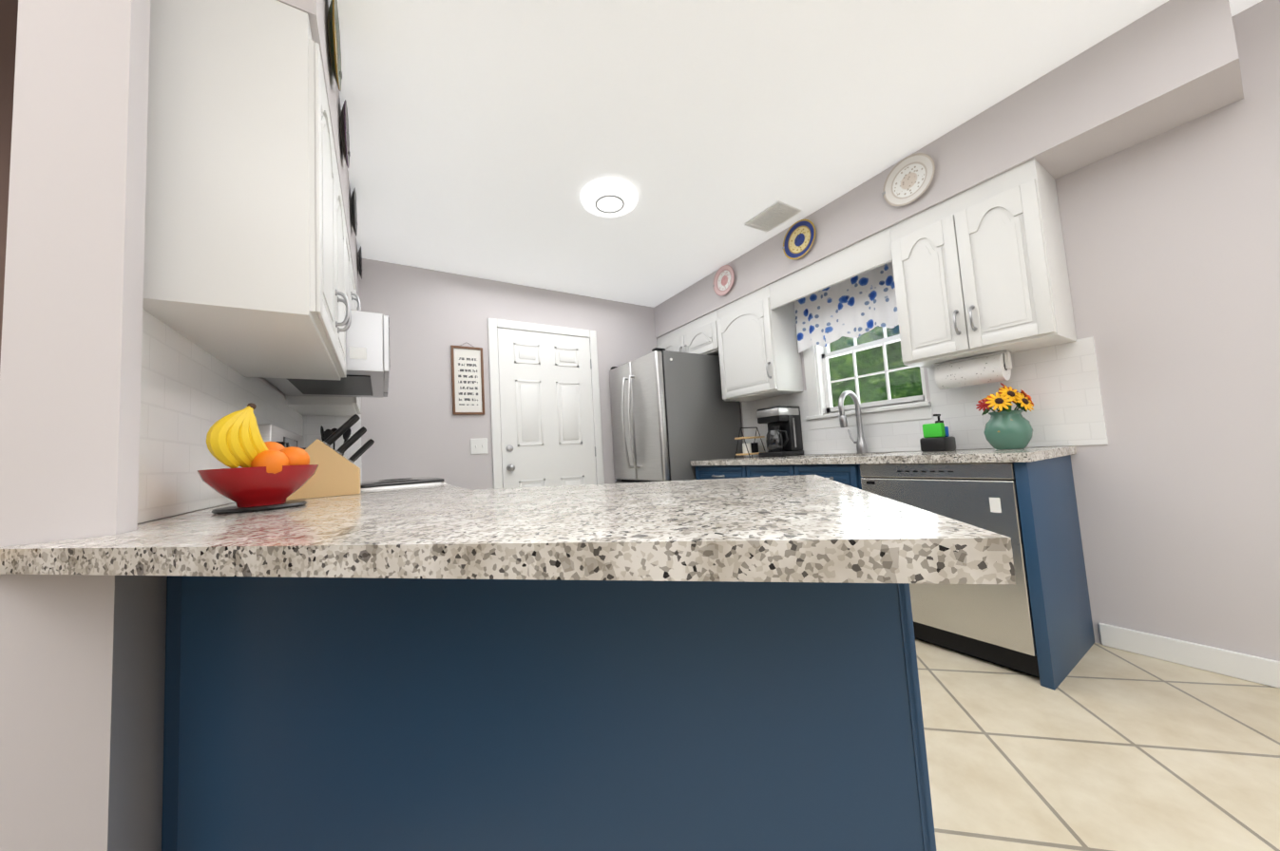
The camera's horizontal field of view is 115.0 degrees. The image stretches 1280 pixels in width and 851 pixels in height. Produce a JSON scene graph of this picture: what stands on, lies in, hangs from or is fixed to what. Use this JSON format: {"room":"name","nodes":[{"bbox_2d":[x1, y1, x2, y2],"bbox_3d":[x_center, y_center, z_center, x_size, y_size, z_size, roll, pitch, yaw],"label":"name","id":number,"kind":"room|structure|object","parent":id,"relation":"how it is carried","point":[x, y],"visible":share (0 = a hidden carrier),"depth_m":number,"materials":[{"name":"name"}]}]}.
{"room":"kitchen","nodes":[
{"label":"kitchen","id":0,"kind":"room"},
{"bbox_2d":[0,0,18,364],"bbox_3d":[-1.877,-0.244,-1.362,3.622,2.460,7.300,-1,-5,-32],"label":"wall","id":1,"kind":"structure","parent":0,"point":[9,11],"depth_m":1.01,"materials":[{"name":"brown"}]},
{"bbox_2d":[0,0,285,850],"bbox_3d":[-1.559,-0.056,1.642,0.123,2.460,2.300,-1,-5,-32],"label":"wall","id":2,"kind":"structure","parent":0,"point":[82,690],"depth_m":0.67,"materials":[{"name":"white paint"}]},
{"bbox_2d":[142,0,361,416],"bbox_3d":[-1.473,-0.545,1.833,0.352,0.770,2.153,-1,-5,-32],"label":"upper cabinet","id":3,"kind":"object","parent":2,"relation":"attached to","point":[248,271],"visible":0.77,"depth_m":0.94,"materials":[{"name":"white wood"}]},
{"bbox_2d":[276,0,359,297],"bbox_3d":[-1.525,-1.103,1.859,0.311,0.350,2.158,-1,-5,-32],"label":"soffit","id":4,"kind":"structure","parent":2,"relation":"attached to","point":[316,11],"depth_m":1.36,"materials":[{"name":"white paint"}]},
{"bbox_2d":[327,0,342,92],"bbox_3d":[-0.972,-1.215,1.296,0.026,0.250,0.255,-1,-5,-32],"label":"plate","id":5,"kind":"object","parent":4,"relation":"attached to","point":[334,42],"visible":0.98,"depth_m":1.27,"materials":[{"name":"gold metal"}]},
{"bbox_2d":[340,99,350,169],"bbox_3d":[-1.195,-1.177,1.650,0.026,0.240,0.245,-1,-5,-32],"label":"plate","id":6,"kind":"object","parent":4,"relation":"attached to","point":[344,134],"visible":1,"depth_m":1.60,"materials":[{"name":"black ceramic"}]},
{"bbox_2d":[350,187,358,236],"bbox_3d":[-1.519,-1.132,2.165,0.026,0.240,0.245,-1,-5,-32],"label":"plate","id":7,"kind":"object","parent":4,"relation":"attached to","point":[353,215],"visible":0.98,"depth_m":2.11,"materials":[{"name":"black ceramic"}]},
{"bbox_2d":[357,246,362,279],"bbox_3d":[-1.865,-1.084,2.713,0.026,0.210,0.214,-1,-5,-32],"label":"plate","id":8,"kind":"object","parent":4,"relation":"attached to","point":[359,262],"visible":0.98,"depth_m":2.66,"materials":[{"name":"black ceramic"}]},
{"bbox_2d":[264,309,389,398],"bbox_3d":[-1.487,-0.322,1.976,0.458,0.264,0.756,-1,-5,-32],"label":"microwave","id":9,"kind":"object","parent":2,"relation":"attached to","point":[368,352],"visible":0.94,"depth_m":1.78,"materials":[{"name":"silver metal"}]},
{"bbox_2d":[137,308,1108,523],"bbox_3d":[-0.058,-0.005,2.209,3.135,0.483,2.930,-1,-5,-32],"label":"backsplash","id":10,"kind":"structure","parent":2,"relation":"attached to","point":[192,393],"depth_m":1.83,"materials":[{"name":"white tile"}]},
{"bbox_2d":[358,258,657,490],"bbox_3d":[-0.842,0.030,3.521,3.340,2.460,0.120,-1,-5,-32],"label":"wall","id":11,"kind":"structure","parent":0,"point":[412,425],"depth_m":3.09,"materials":[{"name":"white paint"}]},
{"bbox_2d":[450,343,484,415],"bbox_3d":[-1.336,-0.368,3.169,0.232,0.569,0.018,-1,-5,-32],"label":"picture frame","id":12,"kind":"object","parent":11,"relation":"attached to","point":[468,380],"visible":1,"depth_m":3.17,"materials":[{"name":"white paper"}]},
{"bbox_2d":[470,439,487,454],"bbox_3d":[-1.249,0.161,3.170,0.127,0.120,0.016,-1,-5,-32],"label":"switch plate","id":13,"kind":"object","parent":11,"relation":"attached to","point":[478,446],"visible":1,"depth_m":3.17,"materials":[{"name":"white plastic"}]},
{"bbox_2d":[487,318,604,489],"bbox_3d":[-0.756,0.187,3.475,0.967,2.132,0.020,-1,-5,-32],"label":"door frame","id":14,"kind":"structure","parent":11,"relation":"attached to","point":[493,324],"depth_m":3.39,"materials":[{"name":"white wood"}]},
{"bbox_2d":[496,327,596,488],"bbox_3d":[-0.736,0.215,3.450,0.826,2.046,0.074,-1,-5,-32],"label":"door","id":15,"kind":"structure","parent":11,"relation":"in","point":[547,438],"depth_m":3.48,"materials":[{"name":"white wood"}]},
{"bbox_2d":[328,0,1261,307],"bbox_3d":[-0.541,-1.522,-0.384,6.960,0.060,7.300,-1,-5,-32],"label":"ceiling","id":16,"kind":"structure","parent":0,"point":[490,139],"depth_m":1.79,"materials":[{"name":"white paint"}]},
{"bbox_2d":[580,177,637,217],"bbox_3d":[-0.175,-1.299,2.357,0.330,0.050,0.330,-1,-5,-32],"label":"flush ceiling light","id":17,"kind":"object","parent":16,"relation":"attached to","point":[609,197],"visible":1,"depth_m":2.30,"materials":[{"name":"white plastic"}]},
{"bbox_2d":[744,200,801,232],"bbox_3d":[0.864,-1.359,2.667,0.220,0.012,0.280,-1,-5,-32],"label":"ceiling vent","id":18,"kind":"object","parent":16,"relation":"in","point":[774,215],"visible":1,"depth_m":2.65,"materials":[{"name":"white metal"}]},
{"bbox_2d":[739,0,1279,661],"bbox_3d":[2.422,-0.315,1.342,0.140,2.460,7.080,-1,-5,-32],"label":"wall","id":19,"kind":"structure","parent":0,"point":[1173,247],"depth_m":1.61,"materials":[{"name":"white paint"}]},
{"bbox_2d":[656,158,1076,401],"bbox_3d":[1.065,-0.642,3.013,0.357,0.778,2.878,-1,-5,-32],"label":"upper cabinet","id":20,"kind":"object","parent":19,"relation":"attached to","point":[981,269],"visible":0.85,"depth_m":2.04,"materials":[{"name":"white wood"}]},
{"bbox_2d":[933,350,1012,389],"bbox_3d":[1.702,-0.277,2.098,0.136,0.143,0.315,-1,-5,-32],"label":"paper towel holder","id":21,"kind":"object","parent":20,"relation":"attached to","point":[988,368],"visible":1,"depth_m":2.04,"materials":[{"name":"white paper"}]},
{"bbox_2d":[802,326,932,429],"bbox_3d":[1.495,-0.532,2.770,0.174,1.060,0.808,-1,-5,-32],"label":"window","id":22,"kind":"structure","parent":19,"relation":"in","point":[889,410],"depth_m":2.80,"materials":[{"name":"white"}]},
{"bbox_2d":[793,261,898,354],"bbox_3d":[1.380,-0.812,2.732,0.039,0.485,0.806,-1,-5,-32],"label":"valance curtain","id":23,"kind":"object","parent":22,"relation":"attached to","point":[857,306],"visible":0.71,"depth_m":2.72,"materials":[{"name":"white fabric"}]},
{"bbox_2d":[653,0,1243,338],"bbox_3d":[1.183,-1.211,2.852,0.316,0.320,3.380,-1,-5,-32],"label":"soffit","id":24,"kind":"structure","parent":19,"relation":"attached to","point":[1168,66],"depth_m":1.71,"materials":[{"name":"white paint"}]},
{"bbox_2d":[712,265,734,295],"bbox_3d":[0.685,-1.179,3.321,0.026,0.240,0.245,-1,-5,-32],"label":"plate","id":25,"kind":"object","parent":24,"relation":"attached to","point":[723,279],"visible":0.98,"depth_m":3.32,"materials":[{"name":"pink ceramic"}]},
{"bbox_2d":[782,219,815,259],"bbox_3d":[1.063,-1.238,2.723,0.026,0.250,0.255,-1,-5,-32],"label":"plate","id":26,"kind":"object","parent":24,"relation":"attached to","point":[798,238],"visible":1,"depth_m":2.72,"materials":[{"name":"blue ceramic"}]},
{"bbox_2d":[881,152,935,206],"bbox_3d":[1.419,-1.293,2.158,0.026,0.250,0.255,-1,-5,-32],"label":"plate","id":27,"kind":"object","parent":24,"relation":"attached to","point":[908,180],"visible":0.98,"depth_m":2.15,"materials":[{"name":"white ceramic"}]},
{"bbox_2d":[1098,623,1279,688],"bbox_3d":[1.074,0.886,0.364,3.216,0.095,7.080,-1,-5,-32],"label":"baseboard","id":28,"kind":"structure","parent":19,"relation":"attached to","point":[1262,671],"depth_m":1.60,"materials":[{"name":"white wood"}]},
{"bbox_2d":[915,638,1279,850],"bbox_3d":[-0.391,0.988,-0.557,6.960,0.060,7.300,-1,-5,-32],"label":"floor","id":29,"kind":"structure","parent":0,"point":[1100,748],"depth_m":1.20,"materials":[{"name":"beige tile"}]},
{"bbox_2d":[257,423,447,491],"bbox_3d":[-1.315,0.603,1.987,0.735,1.164,0.756,-1,-5,-32],"label":"range","id":30,"kind":"object","parent":29,"relation":"on","point":[269,432],"visible":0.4,"depth_m":1.77,"materials":[{"name":"silver metal"}]},
{"bbox_2d":[0,475,1015,850],"bbox_3d":[-0.698,0.677,1.552,1.487,0.885,3.231,-1,-5,-32],"label":"base cabinet","id":31,"kind":"object","parent":29,"relation":"on","point":[705,665],"visible":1,"depth_m":0.54,"materials":[{"name":"blue wood"}]},
{"bbox_2d":[196,402,318,514],"bbox_3d":[-0.961,0.079,1.033,0.228,0.264,0.266,-1,-5,-32],"label":"fruit bowl","id":32,"kind":"object","parent":31,"relation":"on","point":[270,475],"visible":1,"depth_m":0.97,"materials":[{"name":"red ceramic"}]},
{"bbox_2d":[286,414,374,500],"bbox_3d":[-1.115,0.105,1.424,0.316,0.285,0.110,-1,-5,-32],"label":"knife block","id":33,"kind":"object","parent":31,"relation":"on","point":[336,473],"visible":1,"depth_m":1.40,"materials":[{"name":"brown wood"}]},
{"bbox_2d":[320,425,351,458],"bbox_3d":[-1.928,0.187,2.571,0.185,0.375,0.180,-1,-5,-32],"label":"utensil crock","id":34,"kind":"object","parent":31,"relation":"on","point":[326,434],"visible":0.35,"depth_m":2.54,"materials":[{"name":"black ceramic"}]},
{"bbox_2d":[609,347,744,483],"bbox_3d":[0.298,0.301,3.650,0.962,1.773,0.787,-1,-5,-32],"label":"fridge","id":35,"kind":"object","parent":29,"relation":"on","point":[674,414],"visible":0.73,"depth_m":3.35,"materials":[{"name":"grey metal"}]},
{"bbox_2d":[690,445,1094,690],"bbox_3d":[1.226,0.629,2.529,0.637,0.885,2.020,-1,-5,-32],"label":"base cabinet","id":36,"kind":"object","parent":29,"relation":"on","point":[1061,614],"visible":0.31,"depth_m":1.71,"materials":[{"name":"blue wood"}]},
{"bbox_2d":[734,427,765,458],"bbox_3d":[0.891,0.136,3.308,0.200,0.245,0.168,-1,-5,-32],"label":"shelf rack","id":37,"kind":"object","parent":36,"relation":"on","point":[750,448],"visible":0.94,"depth_m":3.27,"materials":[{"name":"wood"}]},
{"bbox_2d":[756,405,803,457],"bbox_3d":[1.062,0.047,3.100,0.260,0.370,0.228,-1,-5,-32],"label":"coffee maker","id":38,"kind":"object","parent":36,"relation":"on","point":[784,437],"visible":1,"depth_m":3.03,"materials":[{"name":"black plastic"}]},
{"bbox_2d":[838,390,867,453],"bbox_3d":[1.349,-0.021,2.643,0.238,0.410,0.108,-1,-5,-32],"label":"faucet","id":39,"kind":"object","parent":36,"relation":"on","point":[861,445],"visible":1,"depth_m":2.64,"materials":[{"name":"silver metal"}]},
{"bbox_2d":[919,414,955,452],"bbox_3d":[1.613,0.038,2.219,0.140,0.202,0.120,-1,-5,-32],"label":"soap caddy","id":40,"kind":"object","parent":36,"relation":"on","point":[936,437],"visible":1,"depth_m":2.18,"materials":[{"name":"black plastic"}]},
{"bbox_2d":[975,382,1033,449],"bbox_3d":[1.754,-0.048,1.950,0.265,0.320,0.200,-1,-5,-32],"label":"flower vase","id":41,"kind":"object","parent":36,"relation":"on","point":[1006,428],"visible":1,"depth_m":1.90,"materials":[{"name":"teal ceramic"}]},
{"bbox_2d":[859,462,1039,678],"bbox_3d":[1.565,0.592,1.987,0.564,0.845,0.612,-1,-5,-32],"label":"dishwasher","id":42,"kind":"object","parent":29,"relation":"on","point":[992,623],"visible":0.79,"depth_m":1.72,"materials":[{"name":"silver metal"}]},
{"label":"outside","id":43,"kind":"structure","parent":0,"visible":0},
{"bbox_2d":[828,324,922,407],"bbox_3d":[1.317,-0.319,4.692,1.490,3.294,4.500,-1,-5,-32],"label":"greenery","id":44,"kind":"object","parent":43,"point":[868,366],"depth_m":3.21,"materials":[{"name":"green plant"}]}
]}

